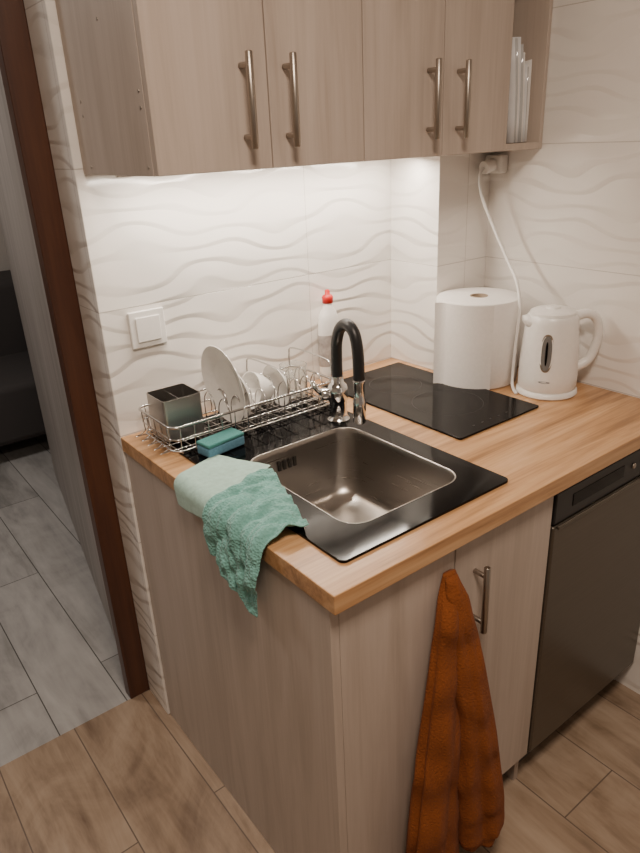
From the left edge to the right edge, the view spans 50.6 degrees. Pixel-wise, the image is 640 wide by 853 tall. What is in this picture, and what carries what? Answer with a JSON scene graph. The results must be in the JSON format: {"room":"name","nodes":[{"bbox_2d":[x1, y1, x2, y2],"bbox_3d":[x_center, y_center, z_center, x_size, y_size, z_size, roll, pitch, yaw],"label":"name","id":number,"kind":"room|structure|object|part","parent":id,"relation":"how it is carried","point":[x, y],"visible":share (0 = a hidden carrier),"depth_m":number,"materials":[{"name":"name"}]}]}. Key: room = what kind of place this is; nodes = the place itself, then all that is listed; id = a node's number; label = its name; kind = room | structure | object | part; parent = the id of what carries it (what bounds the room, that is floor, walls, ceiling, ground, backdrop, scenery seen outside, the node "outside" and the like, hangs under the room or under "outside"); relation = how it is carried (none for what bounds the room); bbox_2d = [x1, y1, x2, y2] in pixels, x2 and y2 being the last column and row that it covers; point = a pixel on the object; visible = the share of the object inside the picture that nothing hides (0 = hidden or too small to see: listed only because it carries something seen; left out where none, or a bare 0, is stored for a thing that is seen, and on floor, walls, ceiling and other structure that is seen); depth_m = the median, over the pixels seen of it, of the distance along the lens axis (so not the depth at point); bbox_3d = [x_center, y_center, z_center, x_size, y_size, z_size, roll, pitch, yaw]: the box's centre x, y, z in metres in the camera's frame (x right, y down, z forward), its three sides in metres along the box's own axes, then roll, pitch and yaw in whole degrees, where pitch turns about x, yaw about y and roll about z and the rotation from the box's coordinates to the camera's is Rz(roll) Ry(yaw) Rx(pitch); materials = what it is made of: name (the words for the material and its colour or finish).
{"room":"kitchen","nodes":[
{"label":"kitchen","id":0,"kind":"room"},
{"bbox_2d":[0,225,9,270],"bbox_3d":[-2.724,-1.159,3.699,3.800,2.500,0.100,-19,28,-34],"label":"wall","id":1,"kind":"structure","parent":0,"point":[4,264],"depth_m":4.27,"materials":[{"name":"grey paint"}]},
{"bbox_2d":[23,0,390,713],"bbox_3d":[-0.047,-0.499,1.857,1.227,2.500,0.125,-19,28,-34],"label":"wall","id":2,"kind":"structure","parent":0,"point":[242,263],"depth_m":1.66,"materials":[{"name":"tile"}]},
{"bbox_2d":[0,0,149,698],"bbox_3d":[-0.596,-0.164,1.642,0.062,2.100,0.039,-19,28,-34],"label":"door frame","id":3,"kind":"structure","parent":2,"relation":"attached to","point":[17,63],"depth_m":1.58,"materials":[{"name":"brown wood"}]},
{"bbox_2d":[127,307,166,349],"bbox_3d":[-0.400,-0.228,1.574,0.088,0.086,0.012,-19,28,-34],"label":"light switch","id":4,"kind":"object","parent":2,"relation":"attached to","point":[147,327],"visible":1,"depth_m":1.57,"materials":[{"name":"white plastic"}]},
{"bbox_2d":[55,0,512,177],"bbox_3d":[-0.024,-0.920,1.362,0.910,0.740,0.387,-19,28,-34],"label":"upper cabinet","id":5,"kind":"object","parent":2,"relation":"attached to","point":[158,87],"depth_m":1.25,"materials":[{"name":"beige wood"}]},
{"bbox_2d":[0,434,639,852],"bbox_3d":[-0.706,0.925,1.843,3.800,0.050,6.500,-19,28,-34],"label":"floor","id":6,"kind":"structure","parent":0,"point":[128,778],"depth_m":1.83,"materials":[{"name":"brown wood"}]},
{"bbox_2d":[0,270,45,445],"bbox_3d":[-2.252,-0.224,3.558,2.080,0.850,1.020,-19,28,-34],"label":"sofa","id":7,"kind":"object","parent":6,"relation":"on","point":[21,418],"visible":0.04,"depth_m":3.60,"materials":[{"name":"fabric"}]},
{"bbox_3d":[-2.463,-0.357,3.766,2.050,0.750,0.380,-19,28,-34],"label":"backrest","id":8,"kind":"part","parent":7,"relation":"part of","materials":[{"name":"fabric"}]},
{"bbox_3d":[-2.156,-0.021,3.493,2.050,0.320,0.650,-19,28,-34],"label":"seat","id":9,"kind":"part","parent":7,"relation":"part of","materials":[{"name":"fabric"}]},
{"bbox_2d":[0,71,114,636],"bbox_3d":[-0.759,-0.626,2.488,0.930,2.300,1.600,-19,28,-34],"label":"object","id":10,"kind":"object","parent":6,"relation":"on","point":[15,221],"visible":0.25,"depth_m":2.29,"materials":[{"name":"grey wood"}]},
{"bbox_2d":[126,453,553,852],"bbox_3d":[0.034,0.483,1.657,0.588,0.844,0.824,-19,28,-34],"label":"base cabinet","id":11,"kind":"object","parent":6,"relation":"on","point":[309,716],"visible":0.6,"depth_m":1.35,"materials":[{"name":"beige wood"}]},
{"bbox_3d":[-0.203,0.555,1.513,0.018,0.844,0.788,-19,28,-34],"label":"panel","id":12,"kind":"part","parent":11,"relation":"part of","materials":[{"name":"beige wood"}]},
{"bbox_2d":[121,358,639,615],"bbox_3d":[0.202,0.011,1.625,1.086,0.036,0.811,-19,28,-34],"label":"countertop","id":13,"kind":"structure","parent":11,"relation":"on","point":[544,451],"depth_m":1.41,"materials":[{"name":"brown wood"}]},
{"bbox_2d":[174,455,270,518],"bbox_3d":[-0.210,0.135,1.377,0.181,0.062,0.207,10,26,27],"label":"cloth","id":14,"kind":"object","parent":13,"relation":"on","point":[194,486],"visible":0.84,"depth_m":1.38,"materials":[{"name":"fabric"}]},
{"bbox_2d":[318,289,338,381],"bbox_3d":[0.025,-0.253,1.887,0.069,0.257,0.044,-19,28,-34],"label":"dish soap bottle","id":15,"kind":"object","parent":13,"relation":"on","point":[328,317],"visible":0.77,"depth_m":1.86,"materials":[{"name":"white plastic"}]},
{"bbox_2d":[153,395,507,562],"bbox_3d":[-0.011,0.139,1.508,0.428,0.178,0.717,-19,28,-34],"label":"sink","id":16,"kind":"object","parent":13,"relation":"in","point":[358,489],"visible":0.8,"depth_m":1.52,"materials":[{"name":"silver metal"}]},
{"bbox_2d":[196,427,244,457],"bbox_3d":[-0.220,0.036,1.505,0.046,0.031,0.100,19,31,41],"label":"sponge","id":17,"kind":"object","parent":16,"relation":"on","point":[221,442],"visible":1,"depth_m":1.49,"materials":[{"name":"teal plastic"}]},
{"bbox_2d":[136,347,330,454],"bbox_3d":[-0.194,-0.075,1.644,0.499,0.128,0.187,-19,28,-34],"label":"dish rack","id":18,"kind":"object","parent":16,"relation":"on","point":[310,388],"visible":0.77,"depth_m":1.61,"materials":[{"name":"metal"}]},
{"bbox_2d":[146,383,204,441],"bbox_3d":[-0.334,-0.034,1.570,0.095,0.096,0.090,-19,28,-34],"label":"holder","id":19,"kind":"object","parent":18,"relation":"in","point":[177,405],"visible":0.95,"depth_m":1.54,"materials":[{"name":"silver metal"}]},
{"bbox_2d":[201,346,244,422],"bbox_3d":[-0.225,-0.100,1.600,0.032,0.191,0.192,-19,28,-34],"label":"dinner plate","id":20,"kind":"object","parent":18,"relation":"in","point":[218,371],"visible":0.96,"depth_m":1.61,"materials":[{"name":"white ceramic"}]},
{"bbox_2d":[238,374,250,417],"bbox_3d":[-0.199,-0.083,1.637,0.031,0.131,0.132,-19,28,-34],"label":"dinner plate","id":21,"kind":"object","parent":18,"relation":"in","point":[245,388],"visible":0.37,"depth_m":1.61,"materials":[{"name":"white ceramic"}]},
{"bbox_2d":[242,371,273,408],"bbox_3d":[-0.151,-0.096,1.672,0.068,0.092,0.094,-19,28,-34],"label":"ceramic bowl","id":22,"kind":"object","parent":18,"relation":"in","point":[250,377],"visible":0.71,"depth_m":1.67,"materials":[{"name":"white ceramic"}]},
{"bbox_2d":[263,365,288,405],"bbox_3d":[-0.106,-0.105,1.706,0.030,0.109,0.110,-19,28,-34],"label":"saucer","id":23,"kind":"object","parent":18,"relation":"in","point":[276,376],"visible":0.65,"depth_m":1.71,"materials":[{"name":"white ceramic"}]},
{"bbox_2d":[279,360,306,398],"bbox_3d":[-0.068,-0.121,1.766,0.072,0.085,0.072,-19,28,-34],"label":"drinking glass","id":24,"kind":"object","parent":18,"relation":"in","point":[290,368],"visible":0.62,"depth_m":1.74,"materials":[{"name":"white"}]},
{"bbox_2d":[202,468,308,617],"bbox_3d":[-0.099,0.218,1.268,0.182,0.194,0.218,-19,28,-34],"label":"cloth","id":25,"kind":"object","parent":16,"relation":"on","point":[239,521],"visible":1,"depth_m":1.23,"materials":[{"name":"green fabric"}]},
{"bbox_2d":[310,318,365,424],"bbox_3d":[0.048,-0.122,1.563,0.088,0.258,0.134,-19,28,-34],"label":"kitchen faucet","id":26,"kind":"object","parent":16,"relation":"on","point":[336,393],"visible":1,"depth_m":1.56,"materials":[{"name":"silver metal"}]},
{"bbox_3d":[-0.006,-0.091,1.606,0.036,0.043,0.014,-4,23,-4],"label":"lever","id":27,"kind":"part","parent":26,"relation":"part of","materials":[{"name":"silver metal"}]},
{"bbox_3d":[0.061,-0.173,1.542,0.028,0.149,0.113,-17,27,-30],"label":"flexible spout","id":28,"kind":"part","parent":26,"relation":"part of","materials":[{"name":"black plastic"}]},
{"bbox_3d":[0.064,0.168,1.434,0.296,0.177,0.367,-19,28,-34],"label":"bowl","id":29,"kind":"part","parent":16,"relation":"part of","materials":[{"name":"silver metal"}]},
{"bbox_2d":[323,362,538,439],"bbox_3d":[0.275,-0.082,1.779,0.291,0.005,0.500,-19,28,-34],"label":"induction hob","id":30,"kind":"object","parent":13,"relation":"in","point":[410,393],"visible":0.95,"depth_m":1.72,"materials":[{"name":"black glass"}]},
{"bbox_2d":[433,287,521,389],"bbox_3d":[0.423,-0.243,1.853,0.243,0.230,0.224,-19,28,-34],"label":"paper towel roll","id":31,"kind":"object","parent":13,"relation":"on","point":[475,327],"visible":0.98,"depth_m":1.77,"materials":[{"name":"paper"}]},
{"bbox_2d":[516,304,602,400],"bbox_3d":[0.603,-0.201,1.742,0.185,0.226,0.161,-19,28,-34],"label":"electric kettle","id":32,"kind":"object","parent":13,"relation":"on","point":[550,364],"visible":1,"depth_m":1.69,"materials":[{"name":"white plastic"}]},
{"bbox_3d":[0.526,-0.259,1.709,0.029,0.048,0.064,-3,23,0],"label":"spout","id":33,"kind":"part","parent":32,"relation":"part of","materials":[{"name":"white plastic"}]},
{"bbox_3d":[0.584,-0.293,1.695,0.112,0.018,0.112,-19,28,-34],"label":"lid","id":34,"kind":"part","parent":32,"relation":"part of","materials":[{"name":"white plastic"}]},
{"bbox_3d":[0.679,-0.220,1.729,0.082,0.165,0.026,-3,23,-1],"label":"handle","id":35,"kind":"part","parent":32,"relation":"part of","materials":[{"name":"white plastic"}]},
{"bbox_3d":[0.148,0.626,1.310,0.271,0.844,0.018,-19,28,-34],"label":"corner panel","id":36,"kind":"part","parent":11,"relation":"part of","materials":[{"name":"beige wood"}]},
{"bbox_2d":[406,569,504,852],"bbox_3d":[0.269,0.626,1.320,0.255,0.755,0.112,-19,28,-34],"label":"hanging towel","id":37,"kind":"object","parent":11,"relation":"hanging from","point":[457,791],"visible":1,"depth_m":1.29,"materials":[{"name":"orange fabric"}]},
{"bbox_3d":[0.305,0.373,1.311,0.010,0.010,0.030,-19,28,-34],"label":"handle post","id":38,"kind":"part","parent":11,"relation":"part of","materials":[{"name":"silver metal"}]},
{"bbox_3d":[0.301,0.276,1.269,0.010,0.010,0.030,-19,28,-34],"label":"handle post","id":39,"kind":"part","parent":11,"relation":"part of","materials":[{"name":"silver metal"}]},
{"bbox_3d":[0.312,0.329,1.279,0.013,0.150,0.013,-19,28,-34],"label":"handle","id":40,"kind":"part","parent":11,"relation":"part of","materials":[{"name":"silver metal"}]},
{"bbox_3d":[0.372,0.503,1.449,0.296,0.741,0.018,-19,28,-34],"label":"door","id":41,"kind":"part","parent":11,"relation":"part of","materials":[{"name":"beige wood"}]},
{"bbox_3d":[0.256,0.404,1.818,0.016,0.844,0.720,-19,28,-34],"label":"panel","id":42,"kind":"part","parent":11,"relation":"part of","materials":[{"name":"beige wood"}]},
{"bbox_2d":[519,449,639,761],"bbox_3d":[0.470,0.345,1.946,0.483,0.835,0.740,-19,28,-34],"label":"dishwasher","id":43,"kind":"object","parent":6,"relation":"on","point":[590,623],"visible":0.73,"depth_m":1.62,"materials":[{"name":"grey metal"}]},
{"bbox_3d":[0.667,0.104,1.546,0.483,0.075,0.034,-19,28,-34],"label":"control panel","id":44,"kind":"part","parent":43,"relation":"part of","materials":[{"name":"black plastic"}]},
{"bbox_2d":[391,152,490,369],"bbox_3d":[0.322,-0.960,1.776,0.204,1.620,0.185,-19,28,-34],"label":"wall pillar","id":45,"kind":"structure","parent":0,"point":[439,219],"depth_m":1.89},
{"bbox_2d":[484,0,639,693],"bbox_3d":[1.402,-0.173,0.934,0.140,2.500,3.200,-19,28,-34],"label":"wall","id":46,"kind":"structure","parent":0,"point":[565,212],"depth_m":1.68,"materials":[{"name":"tile"}]},
{"bbox_2d":[479,154,507,173],"bbox_3d":[0.462,-0.705,1.822,0.070,0.047,0.056,-19,28,-34],"label":"power socket","id":47,"kind":"object","parent":46,"relation":"attached to","point":[497,163],"visible":0.97,"depth_m":1.81,"materials":[{"name":"white plastic"}]},
{"bbox_2d":[478,167,520,394],"bbox_3d":[0.483,-0.389,1.788,0.047,0.547,0.287,-8,24,-12],"label":"power cord","id":48,"kind":"object","parent":47,"relation":"attached to","point":[515,392],"visible":1,"depth_m":1.79,"materials":[{"name":"white plastic"}]},
{"bbox_3d":[-1.792,0.102,0.635,1.200,2.500,0.125,-19,28,-34],"label":"wall","id":49,"kind":"structure","parent":0,"visible":0},
{"bbox_2d":[504,0,552,150],"bbox_3d":[0.441,-1.049,1.603,0.156,0.732,0.159,-19,28,-34],"label":"open shelf","id":50,"kind":"object","parent":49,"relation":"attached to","point":[531,19],"visible":0.4,"depth_m":1.66,"materials":[{"name":"brown wood"}]},
{"bbox_2d":[506,37,531,142],"bbox_3d":[0.456,-0.841,1.692,0.115,0.244,0.142,-19,28,-34],"label":"plates","id":51,"kind":"object","parent":50,"relation":"on","point":[520,72],"visible":0.37,"depth_m":1.65,"materials":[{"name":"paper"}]}
]}

